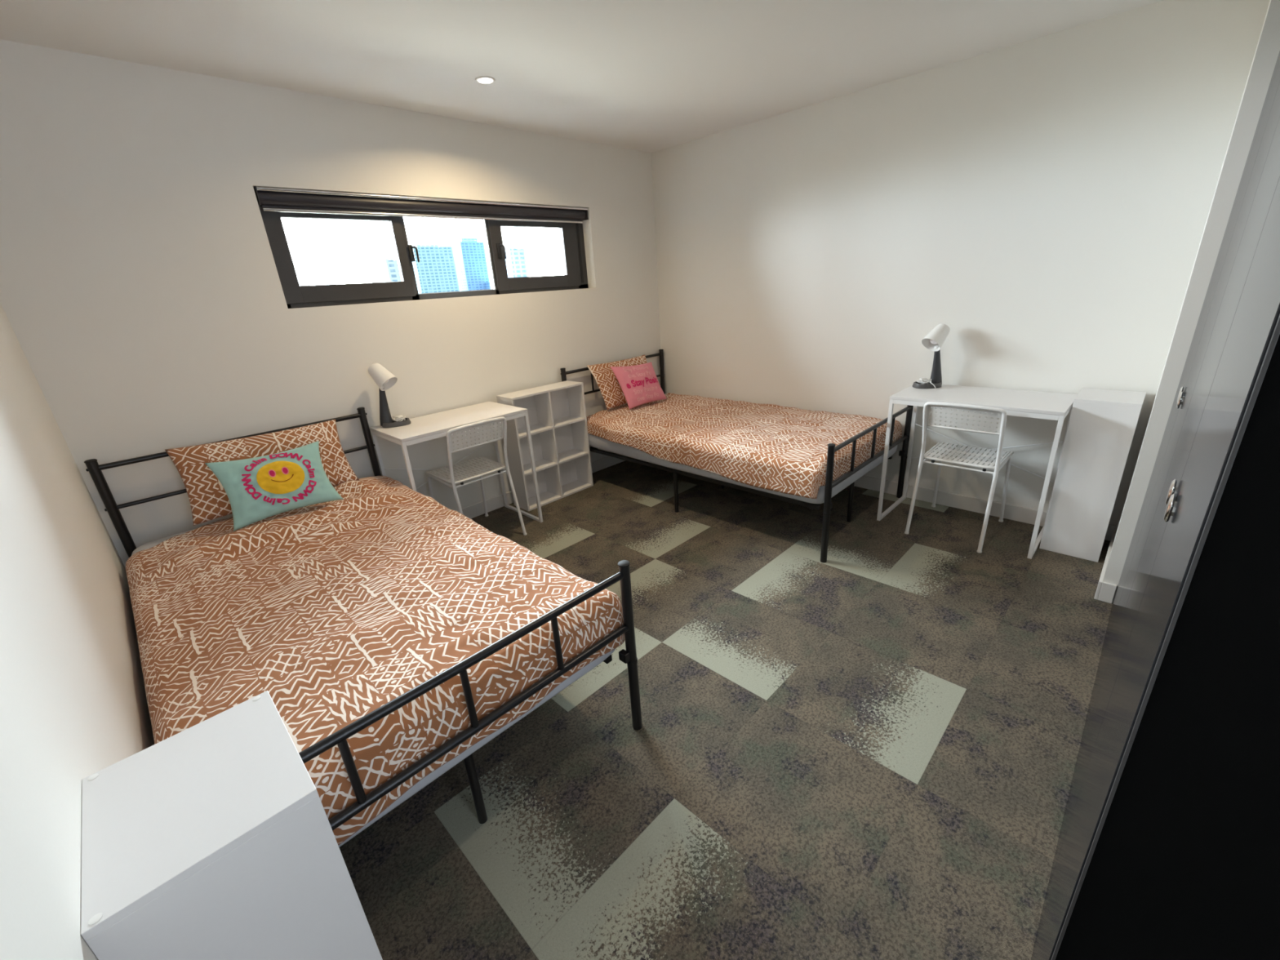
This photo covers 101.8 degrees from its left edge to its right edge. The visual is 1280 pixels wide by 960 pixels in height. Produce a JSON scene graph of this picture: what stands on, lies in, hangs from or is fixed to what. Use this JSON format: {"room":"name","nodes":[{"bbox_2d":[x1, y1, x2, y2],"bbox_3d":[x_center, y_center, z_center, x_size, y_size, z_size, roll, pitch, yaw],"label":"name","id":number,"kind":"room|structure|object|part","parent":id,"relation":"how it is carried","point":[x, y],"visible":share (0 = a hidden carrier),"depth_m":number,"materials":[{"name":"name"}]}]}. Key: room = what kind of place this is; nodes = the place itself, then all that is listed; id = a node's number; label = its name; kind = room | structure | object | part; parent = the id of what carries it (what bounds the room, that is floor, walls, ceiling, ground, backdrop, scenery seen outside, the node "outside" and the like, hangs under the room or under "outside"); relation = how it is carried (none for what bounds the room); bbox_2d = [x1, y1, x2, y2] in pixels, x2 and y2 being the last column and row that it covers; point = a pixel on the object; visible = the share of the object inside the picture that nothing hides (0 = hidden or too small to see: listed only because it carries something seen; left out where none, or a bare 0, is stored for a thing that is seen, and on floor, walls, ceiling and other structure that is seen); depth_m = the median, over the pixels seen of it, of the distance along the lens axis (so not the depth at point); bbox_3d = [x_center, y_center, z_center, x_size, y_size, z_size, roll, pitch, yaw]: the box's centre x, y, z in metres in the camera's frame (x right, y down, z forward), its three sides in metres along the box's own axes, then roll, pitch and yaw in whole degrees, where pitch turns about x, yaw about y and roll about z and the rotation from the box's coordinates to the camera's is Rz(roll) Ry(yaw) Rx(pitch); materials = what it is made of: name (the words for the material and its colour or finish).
{"room":"dorm room","nodes":[
{"label":"dorm room","id":0,"kind":"room"},
{"bbox_2d":[0,302,154,959],"bbox_3d":[-0.445,0.224,0.153,5.500,2.346,0.150,16,28,42],"label":"wall","id":1,"kind":"structure","parent":0,"point":[73,704],"depth_m":0.91,"materials":[{"name":"paint"}]},
{"bbox_2d":[0,39,660,568],"bbox_3d":[-1.176,-0.912,3.298,0.220,2.346,3.911,16,28,42],"label":"wall","id":2,"kind":"structure","parent":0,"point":[142,295],"depth_m":2.39,"materials":[{"name":"paint"}]},
{"bbox_2d":[253,186,588,223],"bbox_3d":[-1.091,-1.602,3.078,0.084,0.099,1.998,16,28,42],"label":"roller blind","id":3,"kind":"object","parent":2,"relation":"attached to","point":[271,199],"visible":0.91,"depth_m":2.86,"materials":[{"name":"fabric"}]},
{"bbox_3d":[-1.070,-1.632,3.041,0.016,0.016,1.990,16,28,42],"label":"head rail","id":4,"kind":"part","parent":3,"relation":"part of","materials":[{"name":"metal"}]},
{"bbox_3d":[-1.094,-1.560,3.084,0.016,0.016,1.950,16,28,42],"label":"rail","id":5,"kind":"part","parent":3,"relation":"part of","materials":[{"name":"metal"}]},
{"bbox_2d":[258,205,588,308],"bbox_3d":[-1.111,-1.407,3.186,0.121,0.536,2.016,16,28,42],"label":"window","id":6,"kind":"structure","parent":2,"relation":"attached to","point":[571,234],"depth_m":2.98,"materials":[{"name":"metal"}]},
{"bbox_3d":[-1.576,-1.192,2.767,0.042,0.443,0.670,16,28,42],"label":"sash","id":7,"kind":"part","parent":6,"relation":"part of","materials":[{"name":"metal"}]},
{"bbox_3d":[-0.713,-1.550,3.577,0.042,0.433,0.697,16,28,42],"label":"sash","id":8,"kind":"part","parent":6,"relation":"part of","materials":[{"name":"metal"}]},
{"bbox_2d":[456,456,625,519],"bbox_3d":[-1.022,0.166,3.617,0.014,0.088,3.611,16,28,42],"label":"baseboard","id":9,"kind":"structure","parent":2,"relation":"attached to","point":[474,510],"depth_m":3.64,"materials":[{"name":"paint"}]},
{"bbox_2d":[0,0,1162,152],"bbox_3d":[0.747,-1.481,0.993,5.820,0.100,3.911,16,28,42],"label":"ceiling","id":10,"kind":"structure","parent":0,"point":[651,76],"depth_m":2.16,"materials":[{"name":"paint"}]},
{"bbox_2d":[475,75,495,84],"bbox_3d":[-0.724,-1.870,2.432,0.092,0.004,0.092,16,28,42],"label":"recessed light","id":11,"kind":"object","parent":10,"relation":"in","point":[482,79],"visible":1,"depth_m":2.42,"materials":[{"name":"white plastic"}]},
{"bbox_2d":[477,78,493,83],"bbox_3d":[-0.724,-1.869,2.432,0.068,0.002,0.068,16,28,42],"label":"diffuser","id":12,"kind":"object","parent":11,"relation":"attached to","point":[479,80],"depth_m":2.43,"materials":[{"name":"white"}]},
{"bbox_2d":[338,460,1112,959],"bbox_3d":[0.904,0.758,1.830,5.800,0.001,3.811,16,28,42],"label":"floor","id":13,"kind":"structure","parent":0,"point":[870,751],"depth_m":1.62,"materials":[{"name":"carpet"}]},
{"bbox_2d":[80,690,382,959],"bbox_3d":[-0.608,0.798,0.878,0.288,0.784,0.233,16,28,42],"label":"cabinet","id":14,"kind":"object","parent":13,"relation":"on","point":[215,839],"visible":1,"depth_m":0.70,"materials":[{"name":"white laminate"}]},
{"bbox_3d":[-0.509,0.827,0.786,0.013,0.758,0.233,16,28,42],"label":"panel","id":15,"kind":"part","parent":14,"relation":"part of","materials":[{"name":"white laminate"}]},
{"bbox_2d":[84,407,642,831],"bbox_3d":[-1.137,0.379,1.958,2.084,0.873,1.110,16,28,42],"label":"frame","id":16,"kind":"object","parent":13,"relation":"on","point":[628,656],"visible":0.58,"depth_m":1.40,"materials":[{"name":"black metal"}]},
{"bbox_3d":[-2.237,0.328,2.296,0.036,0.868,0.036,16,28,42],"label":"head post","id":17,"kind":"part","parent":16,"relation":"part of","materials":[{"name":"metal"}]},
{"bbox_3d":[-1.892,-0.202,2.502,0.023,0.023,1.110,16,28,42],"label":"head rail","id":18,"kind":"part","parent":16,"relation":"part of","materials":[{"name":"metal"}]},
{"bbox_3d":[-1.881,-0.034,2.565,0.018,0.018,1.110,16,28,42],"label":"head rail","id":19,"kind":"part","parent":16,"relation":"part of","materials":[{"name":"metal"}]},
{"bbox_3d":[-1.497,0.016,2.990,0.036,0.868,0.036,16,28,42],"label":"head post","id":20,"kind":"part","parent":16,"relation":"part of","materials":[{"name":"metal"}]},
{"bbox_2d":[131,528,615,847],"bbox_3d":[-1.133,0.420,1.973,1.993,0.194,1.098,16,28,42],"label":"mattress","id":21,"kind":"object","parent":16,"relation":"on","point":[444,768],"visible":0.11,"depth_m":1.35,"materials":[{"name":"fabric"}]},
{"bbox_2d":[125,475,625,845],"bbox_3d":[-1.102,0.382,1.924,1.921,0.250,1.129,16,28,42],"label":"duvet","id":22,"kind":"object","parent":21,"relation":"on","point":[335,610],"visible":0.86,"depth_m":1.55,"materials":[{"name":"brown fabric"}]},
{"bbox_2d":[164,419,359,525],"bbox_3d":[-1.765,-0.063,2.481,0.162,0.328,0.690,16,28,42],"label":"pillow","id":23,"kind":"object","parent":22,"relation":"on","point":[209,500],"visible":0.62,"depth_m":2.37,"materials":[{"name":"brown fabric"}]},
{"bbox_2d":[204,440,343,531],"bbox_3d":[-1.627,0.011,2.341,0.169,0.278,0.436,16,28,42],"label":"cushion","id":24,"kind":"object","parent":22,"relation":"on","point":[256,489],"visible":1,"depth_m":2.29,"materials":[{"name":"green fabric"}]},
{"bbox_3d":[-0.416,0.436,1.215,0.023,0.023,1.062,16,28,42],"label":"foot rail","id":25,"kind":"part","parent":16,"relation":"part of","materials":[{"name":"metal"}]},
{"bbox_3d":[-0.459,0.849,1.445,0.025,0.270,0.025,16,28,42],"label":"leg","id":26,"kind":"part","parent":16,"relation":"part of","materials":[{"name":"metal"}]},
{"bbox_3d":[-0.405,0.611,1.281,0.023,0.023,1.062,16,28,42],"label":"foot rail","id":27,"kind":"part","parent":16,"relation":"part of","materials":[{"name":"metal"}]},
{"bbox_3d":[-0.803,0.381,2.349,1.974,0.023,0.024,16,28,42],"label":"rail","id":28,"kind":"part","parent":16,"relation":"part of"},
{"bbox_3d":[-0.029,0.545,1.662,0.036,0.632,0.036,16,28,42],"label":"foot post","id":29,"kind":"part","parent":16,"relation":"part of","materials":[{"name":"metal"}]},
{"bbox_2d":[369,401,542,522],"bbox_3d":[-1.076,-0.011,3.157,0.440,0.750,0.760,16,28,42],"label":"desk","id":30,"kind":"object","parent":13,"relation":"on","point":[435,425],"visible":0.77,"depth_m":3.01,"materials":[{"name":"white laminate"}]},
{"bbox_3d":[-1.484,0.062,3.057,0.018,0.734,0.018,16,28,42],"label":"leg","id":31,"kind":"part","parent":30,"relation":"part of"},
{"bbox_3d":[-1.357,-0.229,2.791,0.401,0.018,0.018,16,28,42],"label":"rail","id":32,"kind":"part","parent":30,"relation":"part of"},
{"bbox_2d":[368,363,410,427],"bbox_3d":[-1.384,-0.474,2.877,0.147,0.349,0.145,5,22,23],"label":"desk lamp","id":33,"kind":"object","parent":30,"relation":"on","point":[383,378],"visible":1,"depth_m":2.87,"materials":[{"name":"grey plastic"}]},
{"bbox_3d":[-1.399,-0.557,2.818,0.146,0.149,0.107,-1,21,8],"label":"lamp shade","id":34,"kind":"part","parent":33,"relation":"part of","materials":[{"name":"white plastic"}]},
{"bbox_3d":[-1.425,-0.406,2.882,0.062,0.205,0.070,16,28,42],"label":"arm","id":35,"kind":"part","parent":33,"relation":"part of","materials":[{"name":"grey plastic"}]},
{"bbox_2d":[382,417,410,427],"bbox_3d":[-1.375,-0.323,2.935,0.152,0.026,0.108,-13,23,-24],"label":"lamp base","id":36,"kind":"object","parent":33,"relation":"on","point":[395,422],"depth_m":2.90,"materials":[{"name":"grey plastic"}]},
{"bbox_3d":[-1.365,-0.344,2.951,0.070,0.046,0.105,-13,22,-22],"label":"cord","id":37,"kind":"part","parent":33,"relation":"part of","materials":[{"name":"white plastic"}]},
{"bbox_3d":[-1.185,0.148,2.776,0.018,0.734,0.018,16,28,42],"label":"leg","id":38,"kind":"part","parent":30,"relation":"part of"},
{"bbox_3d":[-0.948,-0.292,2.894,0.018,0.024,0.724,16,28,42],"label":"apron rail","id":39,"kind":"part","parent":30,"relation":"part of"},
{"bbox_3d":[-0.966,-0.155,3.542,0.018,0.734,0.018,16,28,42],"label":"leg","id":40,"kind":"part","parent":30,"relation":"part of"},
{"bbox_3d":[-0.794,0.222,3.528,0.401,0.018,0.018,16,28,42],"label":"foot rail","id":41,"kind":"part","parent":30,"relation":"part of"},
{"bbox_3d":[-0.667,-0.069,3.262,0.018,0.734,0.018,16,28,42],"label":"leg","id":42,"kind":"part","parent":30,"relation":"part of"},
{"bbox_2d":[425,417,527,535],"bbox_3d":[-1.026,-0.010,3.134,0.484,0.761,0.378,16,28,42],"label":"chair","id":43,"kind":"object","parent":13,"relation":"on","point":[477,467],"visible":0.98,"depth_m":2.99,"materials":[{"name":"white plastic"}]},
{"bbox_3d":[-1.167,0.189,3.110,0.390,0.422,0.029,16,28,42],"label":"leg","id":44,"kind":"part","parent":43,"relation":"part of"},
{"bbox_3d":[-1.008,0.107,2.900,0.021,0.704,0.094,-21,27,-38],"label":"leg","id":45,"kind":"part","parent":43,"relation":"part of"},
{"bbox_3d":[-1.041,-0.062,3.127,0.321,0.015,0.331,16,28,42],"label":"seat","id":46,"kind":"part","parent":43,"relation":"part of","materials":[{"name":"white plastic"}]},
{"bbox_3d":[-0.905,-0.249,2.898,0.051,0.117,0.319,16,28,42],"label":"backrest","id":47,"kind":"part","parent":43,"relation":"part of","materials":[{"name":"white plastic"}]},
{"bbox_3d":[-0.892,-0.290,2.866,0.038,0.065,0.366,16,28,42],"label":"rail","id":48,"kind":"part","parent":43,"relation":"part of","materials":[{"name":"metal"}]},
{"bbox_3d":[-0.930,0.089,3.332,0.027,0.422,0.390,-22,27,-39],"label":"leg","id":49,"kind":"part","parent":43,"relation":"part of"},
{"bbox_3d":[-0.764,0.005,3.129,0.094,0.704,0.021,14,27,39],"label":"leg","id":50,"kind":"part","parent":43,"relation":"part of","materials":[{"name":"metal"}]},
{"bbox_2d":[496,380,593,511],"bbox_3d":[-0.648,-0.255,3.680,0.182,0.784,0.589,16,28,42],"label":"cube shelf","id":51,"kind":"object","parent":13,"relation":"on","point":[557,411],"visible":0.97,"depth_m":3.71,"materials":[{"name":"white laminate"}]},
{"bbox_3d":[-0.849,-0.171,3.492,0.182,0.758,0.013,16,28,42],"label":"panel","id":52,"kind":"part","parent":51,"relation":"part of","materials":[{"name":"white laminate"}]},
{"bbox_3d":[-0.672,-0.615,3.544,0.182,0.013,0.589,16,28,42],"label":"panel","id":53,"kind":"part","parent":51,"relation":"part of","materials":[{"name":"white laminate"}]},
{"bbox_3d":[-0.711,-0.273,3.739,0.005,0.758,0.563,16,28,42],"label":"panel","id":54,"kind":"part","parent":51,"relation":"part of","materials":[{"name":"white laminate"}]},
{"bbox_3d":[-0.624,0.105,3.816,0.182,0.013,0.589,16,28,42],"label":"panel","id":55,"kind":"part","parent":51,"relation":"part of","materials":[{"name":"white laminate"}]},
{"bbox_3d":[-0.448,-0.339,3.868,0.182,0.758,0.013,16,28,42],"label":"panel","id":56,"kind":"part","parent":51,"relation":"part of","materials":[{"name":"white laminate"}]},
{"bbox_2d":[560,349,913,562],"bbox_3d":[0.568,-0.349,3.588,2.084,0.873,1.110,16,28,42],"label":"frame","id":57,"kind":"object","parent":13,"relation":"on","point":[828,505],"visible":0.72,"depth_m":3.03,"materials":[{"name":"black metal"}]},
{"bbox_3d":[-0.532,-0.401,3.926,0.036,0.868,0.036,16,28,42],"label":"head post","id":58,"kind":"part","parent":57,"relation":"part of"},
{"bbox_3d":[-0.187,-0.931,4.132,0.023,0.023,1.110,16,28,42],"label":"head rail","id":59,"kind":"part","parent":57,"relation":"part of","materials":[{"name":"metal"}]},
{"bbox_3d":[-0.176,-0.763,4.195,0.018,0.018,1.110,16,28,42],"label":"head rail","id":60,"kind":"part","parent":57,"relation":"part of","materials":[{"name":"metal"}]},
{"bbox_3d":[0.208,-0.712,4.620,0.036,0.868,0.036,16,28,42],"label":"head post","id":61,"kind":"part","parent":57,"relation":"part of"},
{"bbox_3d":[0.233,0.080,3.361,0.027,0.272,0.027,16,28,42],"label":"leg","id":62,"kind":"part","parent":57,"relation":"part of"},
{"bbox_3d":[0.221,-0.061,3.341,1.974,0.023,0.024,16,28,42],"label":"rail","id":63,"kind":"part","parent":57,"relation":"part of","materials":[{"name":"metal"}]},
{"bbox_2d":[588,433,897,503],"bbox_3d":[0.572,-0.309,3.603,1.993,0.195,1.092,16,28,42],"label":"mattress","id":64,"kind":"object","parent":57,"relation":"on","point":[595,442],"visible":0.16,"depth_m":3.13,"materials":[{"name":"fabric"}]},
{"bbox_2d":[586,392,902,498],"bbox_3d":[0.603,-0.336,3.554,1.910,0.203,1.125,16,28,42],"label":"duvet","id":65,"kind":"object","parent":64,"relation":"on","point":[774,447],"visible":0.94,"depth_m":3.16,"materials":[{"name":"brown fabric"}]},
{"bbox_2d":[586,354,647,409],"bbox_3d":[-0.111,-0.771,4.061,0.162,0.332,0.640,16,28,42],"label":"pillow","id":66,"kind":"object","parent":65,"relation":"on","point":[612,393],"visible":0.43,"depth_m":3.92,"materials":[{"name":"brown fabric"}]},
{"bbox_2d":[610,361,666,409],"bbox_3d":[0.003,-0.743,3.987,0.180,0.307,0.435,16,28,42],"label":"cushion","id":67,"kind":"object","parent":65,"relation":"on","point":[639,384],"visible":1,"depth_m":3.93,"materials":[{"name":"pink fabric"}]},
{"bbox_3d":[1.238,-0.005,3.028,0.024,0.024,1.002,16,28,42],"label":"cross rail","id":68,"kind":"part","parent":57,"relation":"part of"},
{"bbox_3d":[0.936,0.128,2.597,0.036,0.632,0.036,16,28,42],"label":"foot post","id":69,"kind":"part","parent":57,"relation":"part of","materials":[{"name":"metal"}]},
{"bbox_3d":[1.246,0.121,3.075,0.025,0.270,0.025,16,28,42],"label":"leg","id":70,"kind":"part","parent":57,"relation":"part of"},
{"bbox_3d":[1.300,-0.117,2.911,0.023,0.023,1.062,16,28,42],"label":"foot rail","id":71,"kind":"part","parent":57,"relation":"part of","materials":[{"name":"metal"}]},
{"bbox_3d":[1.288,-0.293,2.845,0.023,0.023,1.062,16,28,42],"label":"foot rail","id":72,"kind":"part","parent":57,"relation":"part of","materials":[{"name":"metal"}]},
{"bbox_3d":[1.676,-0.183,3.292,0.036,0.632,0.036,16,28,42],"label":"foot post","id":73,"kind":"part","parent":57,"relation":"part of","materials":[{"name":"metal"}]},
{"bbox_2d":[904,401,1013,553],"bbox_3d":[1.770,-0.084,2.834,0.378,0.761,0.484,16,28,42],"label":"chair","id":74,"kind":"object","parent":13,"relation":"on","point":[938,452],"visible":1,"depth_m":2.68,"materials":[{"name":"white plastic"}]},
{"bbox_3d":[1.512,-0.037,2.834,0.094,0.704,0.021,-21,27,-38],"label":"leg","id":75,"kind":"part","parent":74,"relation":"part of","materials":[{"name":"metal"}]},
{"bbox_3d":[1.689,0.025,3.037,0.029,0.422,0.390,16,28,42],"label":"leg","id":76,"kind":"part","parent":74,"relation":"part of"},
{"bbox_3d":[1.615,-0.305,2.601,0.319,0.117,0.051,16,28,42],"label":"backrest","id":77,"kind":"part","parent":74,"relation":"part of","materials":[{"name":"white plastic"}]},
{"bbox_3d":[1.597,-0.345,2.569,0.366,0.065,0.038,16,28,42],"label":"rail","id":78,"kind":"part","parent":74,"relation":"part of","materials":[{"name":"metal"}]},
{"bbox_3d":[1.779,-0.138,2.827,0.331,0.015,0.321,16,28,42],"label":"seat","id":79,"kind":"part","parent":74,"relation":"part of","materials":[{"name":"white plastic"}]},
{"bbox_3d":[1.762,0.035,2.600,0.021,0.704,0.094,14,27,39],"label":"leg","id":80,"kind":"part","parent":74,"relation":"part of","materials":[{"name":"metal"}]},
{"bbox_3d":[1.931,0.095,2.810,0.390,0.422,0.027,-22,27,-39],"label":"leg","id":81,"kind":"part","parent":74,"relation":"part of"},
{"bbox_2d":[876,384,1077,559],"bbox_3d":[1.817,-0.096,2.867,0.760,0.750,0.440,16,28,42],"label":"desk","id":82,"kind":"object","parent":13,"relation":"on","point":[1023,403],"visible":0.78,"depth_m":2.70,"materials":[{"name":"white laminate"}]},
{"bbox_3d":[1.406,-0.102,2.981,0.018,0.734,0.018,16,28,42],"label":"leg","id":83,"kind":"part","parent":82,"relation":"part of","materials":[{"name":"metal"}]},
{"bbox_3d":[1.574,0.170,3.244,0.018,0.018,0.401,16,28,42],"label":"foot rail","id":84,"kind":"part","parent":82,"relation":"part of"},
{"bbox_3d":[1.698,-0.225,3.255,0.018,0.734,0.018,16,28,42],"label":"leg","id":85,"kind":"part","parent":82,"relation":"part of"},
{"bbox_2d":[911,323,950,388],"bbox_3d":[1.649,-0.702,2.946,0.141,0.348,0.151,16,28,42],"label":"desk lamp","id":86,"kind":"object","parent":82,"relation":"on","point":[934,340],"visible":1,"depth_m":2.94,"materials":[{"name":"grey plastic"}]},
{"bbox_3d":[1.649,-0.558,2.984,0.110,0.046,0.077,16,28,42],"label":"cord","id":87,"kind":"part","parent":86,"relation":"part of","materials":[{"name":"white plastic"}]},
{"bbox_2d":[911,381,942,388],"bbox_3d":[1.657,-0.551,3.001,0.152,0.026,0.108,-3,21,1],"label":"tray","id":88,"kind":"object","parent":86,"relation":"on","point":[917,384],"depth_m":2.96,"materials":[{"name":"grey plastic"}]},
{"bbox_3d":[1.659,-0.805,2.906,0.057,0.084,0.083,16,28,42],"label":"bulb","id":89,"kind":"part","parent":86,"relation":"part of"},
{"bbox_3d":[1.698,-0.647,2.966,0.066,0.205,0.066,16,28,42],"label":"arm","id":90,"kind":"part","parent":86,"relation":"part of","materials":[{"name":"grey plastic"}]},
{"bbox_3d":[1.656,-0.792,2.897,0.148,0.148,0.107,-8,21,-11],"label":"lamp shade","id":91,"kind":"part","parent":86,"relation":"part of","materials":[{"name":"white plastic"}]},
{"bbox_3d":[1.649,-0.358,2.608,0.724,0.024,0.018,16,28,42],"label":"apron rail","id":92,"kind":"part","parent":82,"relation":"part of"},
{"bbox_3d":[2.104,0.322,2.748,0.018,0.018,0.401,16,28,42],"label":"foot rail","id":93,"kind":"part","parent":82,"relation":"part of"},
{"bbox_3d":[1.936,0.049,2.485,0.018,0.734,0.018,16,28,42],"label":"leg","id":94,"kind":"part","parent":82,"relation":"part of","materials":[{"name":"metal"}]},
{"bbox_3d":[2.228,-0.073,2.759,0.018,0.734,0.018,16,28,42],"label":"leg","id":95,"kind":"part","parent":82,"relation":"part of","materials":[{"name":"metal"}]},
{"bbox_3d":[2.059,-0.346,2.496,0.018,0.018,0.401,16,28,42],"label":"rail","id":96,"kind":"part","parent":82,"relation":"part of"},
{"bbox_2d":[1039,387,1146,562],"bbox_3d":[2.228,-0.030,2.572,0.233,0.784,0.288,16,28,42],"label":"cube shelf","id":97,"kind":"object","parent":13,"relation":"on","point":[1102,426],"visible":1,"depth_m":2.46,"materials":[{"name":"white laminate"}]},
{"bbox_3d":[2.252,0.330,2.708,0.233,0.013,0.288,16,28,42],"label":"panel","id":98,"kind":"part","parent":97,"relation":"part of","materials":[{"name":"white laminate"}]},
{"bbox_3d":[2.204,-0.390,2.436,0.233,0.013,0.288,16,28,42],"label":"panel","id":99,"kind":"part","parent":97,"relation":"part of","materials":[{"name":"white laminate"}]},
{"bbox_3d":[2.324,-0.070,2.662,0.233,0.758,0.013,16,28,42],"label":"panel","id":100,"kind":"part","parent":97,"relation":"part of","materials":[{"name":"white laminate"}]},
{"bbox_2d":[1031,51,1279,959],"bbox_3d":[1.475,-0.209,0.964,0.621,2.344,2.014,16,28,42],"label":"wardrobe","id":101,"kind":"object","parent":13,"relation":"on","point":[1168,846],"visible":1,"depth_m":0.61,"materials":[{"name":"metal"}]},
{"bbox_3d":[0.562,0.025,0.508,0.004,2.344,0.007,16,28,42],"label":"edge trim","id":102,"kind":"part","parent":101,"relation":"part of","materials":[{"name":"metal"}]},
{"bbox_3d":[0.789,0.083,0.313,0.609,2.344,0.020,16,28,42],"label":"panel","id":103,"kind":"part","parent":101,"relation":"part of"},
{"bbox_3d":[0.854,0.045,0.838,0.008,0.048,0.048,16,28,42],"label":"knob","id":104,"kind":"part","parent":101,"relation":"part of","materials":[{"name":"silver metal"}]},
{"bbox_3d":[0.910,0.022,0.890,0.008,0.048,0.048,16,28,42],"label":"knob","id":105,"kind":"part","parent":101,"relation":"part of","materials":[{"name":"silver metal"}]},
{"bbox_3d":[1.353,-0.305,1.242,0.020,2.341,0.448,16,28,42],"label":"door","id":106,"kind":"part","parent":101,"relation":"part of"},
{"bbox_3d":[1.482,-0.219,1.426,0.008,0.048,0.048,16,28,42],"label":"knob","id":107,"kind":"part","parent":101,"relation":"part of","materials":[{"name":"silver metal"}]},
{"bbox_3d":[1.538,-0.242,1.479,0.008,0.048,0.048,16,28,42],"label":"knob","id":108,"kind":"part","parent":101,"relation":"part of","materials":[{"name":"silver metal"}]},
{"bbox_3d":[1.667,-0.437,1.536,0.020,2.341,0.448,16,28,42],"label":"door","id":109,"kind":"part","parent":101,"relation":"part of","materials":[{"name":"laminate"}]},
{"bbox_3d":[1.896,-0.533,1.751,0.020,2.341,0.206,16,28,42],"label":"filler panel","id":110,"kind":"part","parent":101,"relation":"part of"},
{"bbox_2d":[651,0,1270,525],"bbox_3d":[1.606,-1.042,3.149,3.900,2.346,0.150,16,28,42],"label":"wall","id":111,"kind":"structure","parent":0,"point":[1045,201],"depth_m":2.79,"materials":[{"name":"paint"}]},
{"bbox_2d":[853,475,1117,541],"bbox_3d":[1.353,-0.040,3.743,3.124,0.088,0.014,16,28,42],"label":"baseboard","id":112,"kind":"structure","parent":111,"relation":"attached to","point":[1015,513],"depth_m":3.16,"materials":[{"name":"paint"}]},
{"bbox_2d":[1102,0,1279,602],"bbox_3d":[2.436,-0.599,1.826,0.762,2.346,0.683,16,28,42],"label":"wall","id":113,"kind":"structure","parent":0,"point":[1268,48],"depth_m":1.80,"materials":[{"name":"paint"}]},
{"bbox_2d":[1093,526,1117,603],"bbox_3d":[2.238,0.385,2.458,0.059,0.088,0.681,16,28,42],"label":"baseboard","id":114,"kind":"structure","parent":113,"relation":"attached to","point":[1105,592],"depth_m":2.25,"materials":[{"name":"paint"}]},
{"label":"outside","id":115,"kind":"structure","parent":0,"visible":0},
{"bbox_2d":[393,243,459,293],"bbox_3d":[-36.651,-15.582,101.212,8.000,55.250,7.000,16,28,42],"label":"tower block","id":116,"kind":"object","parent":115,"point":[435,271],"visible":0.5,"depth_m":90.10,"materials":[{"name":"glass"}]},
{"bbox_2d":[411,243,438,246],"bbox_3d":[-38.479,-41.027,91.488,5.000,0.650,3.850,16,28,42],"label":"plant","id":117,"kind":"object","parent":116,"relation":"on","point":[415,244],"depth_m":89.62,"materials":[{"name":"white"}]},
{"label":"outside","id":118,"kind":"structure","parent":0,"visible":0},
{"bbox_2d":[439,237,489,291],"bbox_3d":[-31.032,-18.401,106.343,8.000,56.200,5.800,16,28,42],"label":"tower block","id":119,"kind":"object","parent":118,"point":[469,256],"visible":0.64,"depth_m":94.91,"materials":[{"name":"glass"}]},
{"bbox_2d":[448,237,477,244],"bbox_3d":[-32.864,-44.228,96.498,5.000,0.800,3.190,16,28,42],"label":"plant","id":120,"kind":"object","parent":119,"relation":"on","point":[462,239],"depth_m":94.92,"materials":[{"name":"white"}]},
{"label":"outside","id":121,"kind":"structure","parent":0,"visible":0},
{"bbox_2d":[484,281,490,289],"bbox_3d":[-22.718,-14.305,104.513,8.000,48.800,5.400,16,28,42],"label":"tower block","id":122,"kind":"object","parent":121,"point":[486,284],"visible":0.04,"depth_m":96.59,"materials":[{"name":"glass"}]},
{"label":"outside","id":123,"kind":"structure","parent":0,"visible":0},
{"bbox_2d":[505,245,528,277],"bbox_3d":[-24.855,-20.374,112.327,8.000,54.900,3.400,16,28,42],"label":"tower block","id":124,"kind":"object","parent":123,"point":[516,262],"visible":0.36,"depth_m":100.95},
{"bbox_2d":[505,245,516,248],"bbox_3d":[-26.611,-45.705,102.715,5.000,0.600,1.870,16,28,42],"label":"plant","id":125,"kind":"object","parent":124,"relation":"on","point":[507,246],"depth_m":100.88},
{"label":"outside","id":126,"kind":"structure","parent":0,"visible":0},
{"bbox_2d":[368,257,400,282],"bbox_3d":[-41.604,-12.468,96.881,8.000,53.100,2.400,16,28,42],"label":"tower block","id":127,"kind":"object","parent":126,"point":[385,269],"visible":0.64,"depth_m":86.10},
{"bbox_2d":[373,257,393,262],"bbox_3d":[-43.289,-37.012,87.585,5.000,0.500,1.320,16,28,42],"label":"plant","id":128,"kind":"object","parent":127,"relation":"on","point":[385,258],"depth_m":86.21,"materials":[{"name":"white"}]},
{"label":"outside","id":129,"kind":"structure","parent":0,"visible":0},
{"bbox_2d":[312,270,336,284],"bbox_3d":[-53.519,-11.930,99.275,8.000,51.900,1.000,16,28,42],"label":"tower block","id":130,"kind":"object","parent":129,"point":[322,277],"visible":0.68,"depth_m":88.88,"materials":[{"name":"white"}]},
{"bbox_2d":[315,270,328,274],"bbox_3d":[-55.148,-36.018,90.177,5.000,0.300,0.550,16,28,42],"label":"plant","id":131,"kind":"object","parent":130,"relation":"on","point":[321,272],"depth_m":89.20,"materials":[{"name":"white"}]},
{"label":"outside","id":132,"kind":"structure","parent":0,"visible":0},
{"bbox_2d":[293,260,310,285],"bbox_3d":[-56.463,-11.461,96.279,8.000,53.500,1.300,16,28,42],"label":"tower block","id":133,"kind":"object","parent":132,"point":[300,267],"visible":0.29,"depth_m":84.93,"materials":[{"name":"white"}]}
]}

